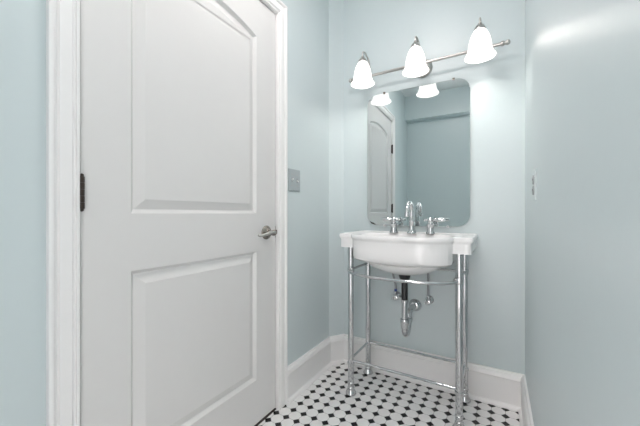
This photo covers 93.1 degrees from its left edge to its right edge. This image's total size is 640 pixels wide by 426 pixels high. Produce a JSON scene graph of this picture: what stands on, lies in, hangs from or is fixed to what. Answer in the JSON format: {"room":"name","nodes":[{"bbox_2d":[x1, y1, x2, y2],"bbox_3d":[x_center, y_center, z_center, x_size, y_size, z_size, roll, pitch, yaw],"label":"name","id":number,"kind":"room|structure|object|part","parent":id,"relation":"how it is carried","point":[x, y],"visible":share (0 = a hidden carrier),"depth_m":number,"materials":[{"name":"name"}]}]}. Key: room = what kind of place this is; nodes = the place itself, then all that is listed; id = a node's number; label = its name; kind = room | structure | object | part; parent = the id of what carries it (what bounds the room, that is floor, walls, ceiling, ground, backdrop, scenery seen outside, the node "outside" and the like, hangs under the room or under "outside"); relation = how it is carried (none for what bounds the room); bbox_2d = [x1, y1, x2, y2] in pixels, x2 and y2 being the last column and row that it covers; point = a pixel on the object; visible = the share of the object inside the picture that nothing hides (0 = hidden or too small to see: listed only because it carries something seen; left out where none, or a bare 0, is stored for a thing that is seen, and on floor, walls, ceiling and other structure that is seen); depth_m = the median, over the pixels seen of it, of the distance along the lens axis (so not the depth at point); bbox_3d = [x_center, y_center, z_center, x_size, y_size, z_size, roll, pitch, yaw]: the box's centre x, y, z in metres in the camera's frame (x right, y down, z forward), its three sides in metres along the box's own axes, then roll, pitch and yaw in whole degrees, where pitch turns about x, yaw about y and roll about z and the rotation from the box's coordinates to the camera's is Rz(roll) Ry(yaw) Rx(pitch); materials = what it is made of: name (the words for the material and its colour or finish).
{"room":"bathroom","nodes":[
{"label":"bathroom","id":0,"kind":"room"},
{"bbox_2d":[0,0,328,425],"bbox_3d":[-0.566,-0.247,1.083,0.120,2.500,2.245,0,0,31],"label":"wall","id":1,"kind":"structure","parent":0,"point":[22,22],"depth_m":0.75,"materials":[{"name":"teal paint"}]},
{"bbox_2d":[46,0,287,425],"bbox_3d":[-0.429,-0.043,1.180,0.018,2.093,0.985,0,0,31],"label":"trim","id":2,"kind":"structure","parent":1,"relation":"attached to","point":[62,16],"depth_m":0.79,"materials":[{"name":"white paint"}]},
{"bbox_2d":[80,0,276,425],"bbox_3d":[-0.432,-0.013,1.179,0.093,2.004,0.846,0,0,31],"label":"door","id":3,"kind":"structure","parent":1,"relation":"in","point":[178,231],"depth_m":1.07,"materials":[{"name":"white paint"}]},
{"bbox_3d":[-0.248,0.096,1.415,0.019,0.025,0.114,0,0,31],"label":"lever","id":4,"kind":"part","parent":3,"relation":"part of","materials":[{"name":"silver metal"}]},
{"bbox_3d":[-0.239,0.093,1.471,0.057,0.068,0.068,0,0,31],"label":"handle","id":5,"kind":"part","parent":3,"relation":"part of","materials":[{"name":"grey metal"}]},
{"bbox_2d":[259,0,276,409],"bbox_3d":[-0.488,-0.017,1.215,0.120,2.040,0.879,0,0,31],"label":"trim","id":6,"kind":"structure","parent":1,"relation":"attached to","point":[266,5],"depth_m":1.55,"materials":[{"name":"white paint"}]},
{"bbox_2d":[288,168,299,191],"bbox_3d":[-0.138,-0.183,1.670,0.018,0.120,0.108,0,0,31],"label":"light switch","id":7,"kind":"object","parent":1,"relation":"attached to","point":[293,175],"visible":0.98,"depth_m":1.66,"materials":[{"name":"grey plastic"}]},
{"bbox_2d":[288,337,331,403],"bbox_3d":[-0.050,0.911,1.805,0.030,0.184,0.477,0,0,31],"label":"baseboard","id":8,"kind":"structure","parent":1,"relation":"attached to","point":[304,371],"depth_m":1.77,"materials":[{"name":"white paint"}]},
{"bbox_2d":[329,0,343,335],"bbox_3d":[0.089,-0.247,2.123,0.185,2.500,0.212,0,0,31],"label":"wall","id":9,"kind":"structure","parent":0,"point":[336,7],"depth_m":2.04,"materials":[{"name":"teal paint"}]},
{"bbox_2d":[329,334,343,365],"bbox_3d":[0.116,0.911,2.027,0.113,0.184,0.030,0,0,-24],"label":"baseboard","id":10,"kind":"structure","parent":9,"relation":"attached to","point":[337,341],"depth_m":2.02,"materials":[{"name":"white paint"}]},
{"bbox_2d":[258,363,519,425],"bbox_3d":[0.016,1.028,0.861,1.348,0.050,2.457,0,0,31],"label":"floor","id":11,"kind":"structure","parent":0,"point":[379,399],"depth_m":1.57,"materials":[{"name":"tile"}]},
{"bbox_2d":[254,408,275,425],"bbox_3d":[-0.490,1.000,1.216,0.116,0.007,0.845,0,0,31],"label":"threshold","id":12,"kind":"object","parent":11,"relation":"on","point":[274,409],"depth_m":1.48,"materials":[{"name":"grey metal"}]},
{"bbox_2d":[340,230,477,425],"bbox_3d":[0.450,0.556,1.614,0.670,0.893,0.472,0,0,31],"label":"sink","id":13,"kind":"object","parent":11,"relation":"on","point":[400,253],"visible":1,"depth_m":1.47,"materials":[{"name":"white ceramic"}]},
{"bbox_3d":[0.172,0.559,1.685,0.039,0.747,0.039,0,0,31],"label":"leg","id":14,"kind":"part","parent":13,"relation":"part of","materials":[{"name":"silver metal"}]},
{"bbox_3d":[0.237,0.808,1.795,0.014,0.014,0.231,0,0,31],"label":"rail","id":15,"kind":"part","parent":13,"relation":"part of","materials":[{"name":"silver metal"}]},
{"bbox_3d":[0.237,0.311,1.795,0.014,0.014,0.231,0,0,31],"label":"rail","id":16,"kind":"part","parent":13,"relation":"part of","materials":[{"name":"silver metal"}]},
{"bbox_3d":[0.302,0.559,1.905,0.039,0.747,0.039,0,0,31],"label":"leg","id":17,"kind":"part","parent":13,"relation":"part of","materials":[{"name":"silver metal"}]},
{"bbox_2d":[340,230,477,274],"bbox_3d":[0.457,0.215,1.626,0.670,0.210,0.446,0,0,31],"label":"basin","id":18,"kind":"object","parent":13,"relation":"in","point":[400,253],"depth_m":1.45,"materials":[{"name":"white ceramic"}]},
{"bbox_2d":[399,275,421,336],"bbox_3d":[0.504,0.495,1.706,0.074,0.352,0.266,0,0,31],"label":"trap","id":19,"kind":"object","parent":13,"relation":"attached to","point":[414,304],"visible":0.95,"depth_m":1.61,"materials":[{"name":"silver metal"}]},
{"bbox_2d":[380,201,445,233],"bbox_3d":[0.505,0.021,1.707,0.368,0.186,0.146,0,0,31],"label":"faucet","id":20,"kind":"object","parent":13,"relation":"on","point":[409,210],"visible":1,"depth_m":1.73,"materials":[{"name":"silver metal"}]},
{"bbox_3d":[0.418,0.035,1.805,0.118,0.025,0.026,0,0,31],"label":"lever","id":21,"kind":"part","parent":20,"relation":"part of","materials":[{"name":"silver metal"}]},
{"bbox_3d":[0.438,0.067,1.796,0.050,0.093,0.050,0,0,31],"label":"handle","id":22,"kind":"part","parent":20,"relation":"part of","materials":[{"name":"silver metal"}]},
{"bbox_3d":[0.505,0.021,1.707,0.052,0.185,0.137,0,0,31],"label":"spout","id":23,"kind":"part","parent":20,"relation":"part of","materials":[{"name":"silver metal"}]},
{"bbox_3d":[0.615,0.067,1.691,0.050,0.093,0.050,0,0,31],"label":"handle","id":24,"kind":"part","parent":20,"relation":"part of","materials":[{"name":"silver metal"}]},
{"bbox_3d":[0.633,0.035,1.678,0.118,0.025,0.026,0,0,31],"label":"lever","id":25,"kind":"part","parent":20,"relation":"part of","materials":[{"name":"silver metal"}]},
{"bbox_3d":[0.645,0.559,1.405,0.039,0.747,0.039,0,0,31],"label":"leg","id":26,"kind":"part","parent":13,"relation":"part of","materials":[{"name":"silver metal"}]},
{"bbox_3d":[0.775,0.559,1.624,0.039,0.747,0.039,0,0,31],"label":"leg","id":27,"kind":"part","parent":13,"relation":"part of","materials":[{"name":"silver metal"}]},
{"bbox_2d":[344,0,524,373],"bbox_3d":[0.633,-0.247,1.854,1.025,2.500,0.120,0,0,31],"label":"wall","id":28,"kind":"structure","parent":0,"point":[386,30],"depth_m":1.67,"materials":[{"name":"teal paint"}]},
{"bbox_2d":[391,274,400,299],"bbox_3d":[0.457,0.387,1.845,0.060,0.284,0.075,0,0,31],"label":"supply valve","id":29,"kind":"object","parent":28,"relation":"attached to","point":[397,295],"visible":0.67,"depth_m":1.83,"materials":[{"name":"silver metal"}]},
{"bbox_2d":[367,78,469,227],"bbox_3d":[0.565,-0.340,1.812,0.596,0.842,0.021,0,0,31],"label":"wall mirror","id":30,"kind":"object","parent":28,"relation":"attached to","point":[418,138],"visible":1,"depth_m":1.79,"materials":[{"name":"clear glass"}]},
{"bbox_2d":[424,273,433,304],"bbox_3d":[0.625,0.387,1.745,0.048,0.284,0.075,0,0,31],"label":"supply valve","id":31,"kind":"object","parent":28,"relation":"attached to","point":[429,299],"visible":0.69,"depth_m":1.73,"materials":[{"name":"silver metal"}]},
{"bbox_2d":[349,17,510,88],"bbox_3d":[0.540,-0.867,1.690,0.887,0.205,0.257,0,0,31],"label":"vanity light","id":32,"kind":"object","parent":28,"relation":"attached to","point":[480,48],"visible":1,"depth_m":1.61,"materials":[{"name":"white glass"}]},
{"bbox_3d":[0.252,-0.830,1.792,0.140,0.131,0.140,0,0,31],"label":"lamp shade","id":33,"kind":"part","parent":32,"relation":"part of","materials":[{"name":"white glass"}]},
{"bbox_3d":[0.284,-0.907,1.845,0.028,0.127,0.132,0,0,31],"label":"lamp arm","id":34,"kind":"part","parent":32,"relation":"part of","materials":[{"name":"silver metal"}]},
{"bbox_3d":[0.515,-0.830,1.636,0.140,0.131,0.140,0,0,31],"label":"lamp shade","id":35,"kind":"part","parent":32,"relation":"part of","materials":[{"name":"white glass"}]},
{"bbox_3d":[0.605,-0.857,1.787,0.108,0.108,0.024,0,0,31],"label":"mounting plate","id":36,"kind":"part","parent":32,"relation":"part of","materials":[{"name":"silver metal"}]},
{"bbox_3d":[0.780,-0.830,1.479,0.140,0.131,0.140,0,0,31],"label":"lamp shade","id":37,"kind":"part","parent":32,"relation":"part of","materials":[{"name":"white glass"}]},
{"bbox_2d":[344,334,524,411],"bbox_3d":[0.594,0.911,1.789,1.025,0.184,0.030,0,0,31],"label":"baseboard","id":38,"kind":"structure","parent":28,"relation":"attached to","point":[486,384],"depth_m":1.72,"materials":[{"name":"white paint"}]},
{"bbox_2d":[525,0,639,425],"bbox_3d":[0.536,-0.247,0.552,0.138,2.500,2.457,0,0,31],"label":"wall","id":39,"kind":"structure","parent":0,"point":[582,57],"depth_m":0.52,"materials":[{"name":"teal paint"}]},
{"bbox_2d":[518,375,533,425],"bbox_3d":[0.471,0.911,0.590,0.030,0.184,2.217,0,0,30],"label":"baseboard","id":40,"kind":"structure","parent":39,"relation":"attached to","point":[525,413],"depth_m":1.38,"materials":[{"name":"white paint"}]},
{"bbox_2d":[532,169,536,200],"bbox_3d":[0.796,-0.105,1.127,0.012,0.115,0.070,0,0,31],"label":"wall outlet","id":41,"kind":"object","parent":39,"relation":"attached to","point":[534,177],"visible":1,"depth_m":1.11,"materials":[{"name":"grey plastic"}]}
]}

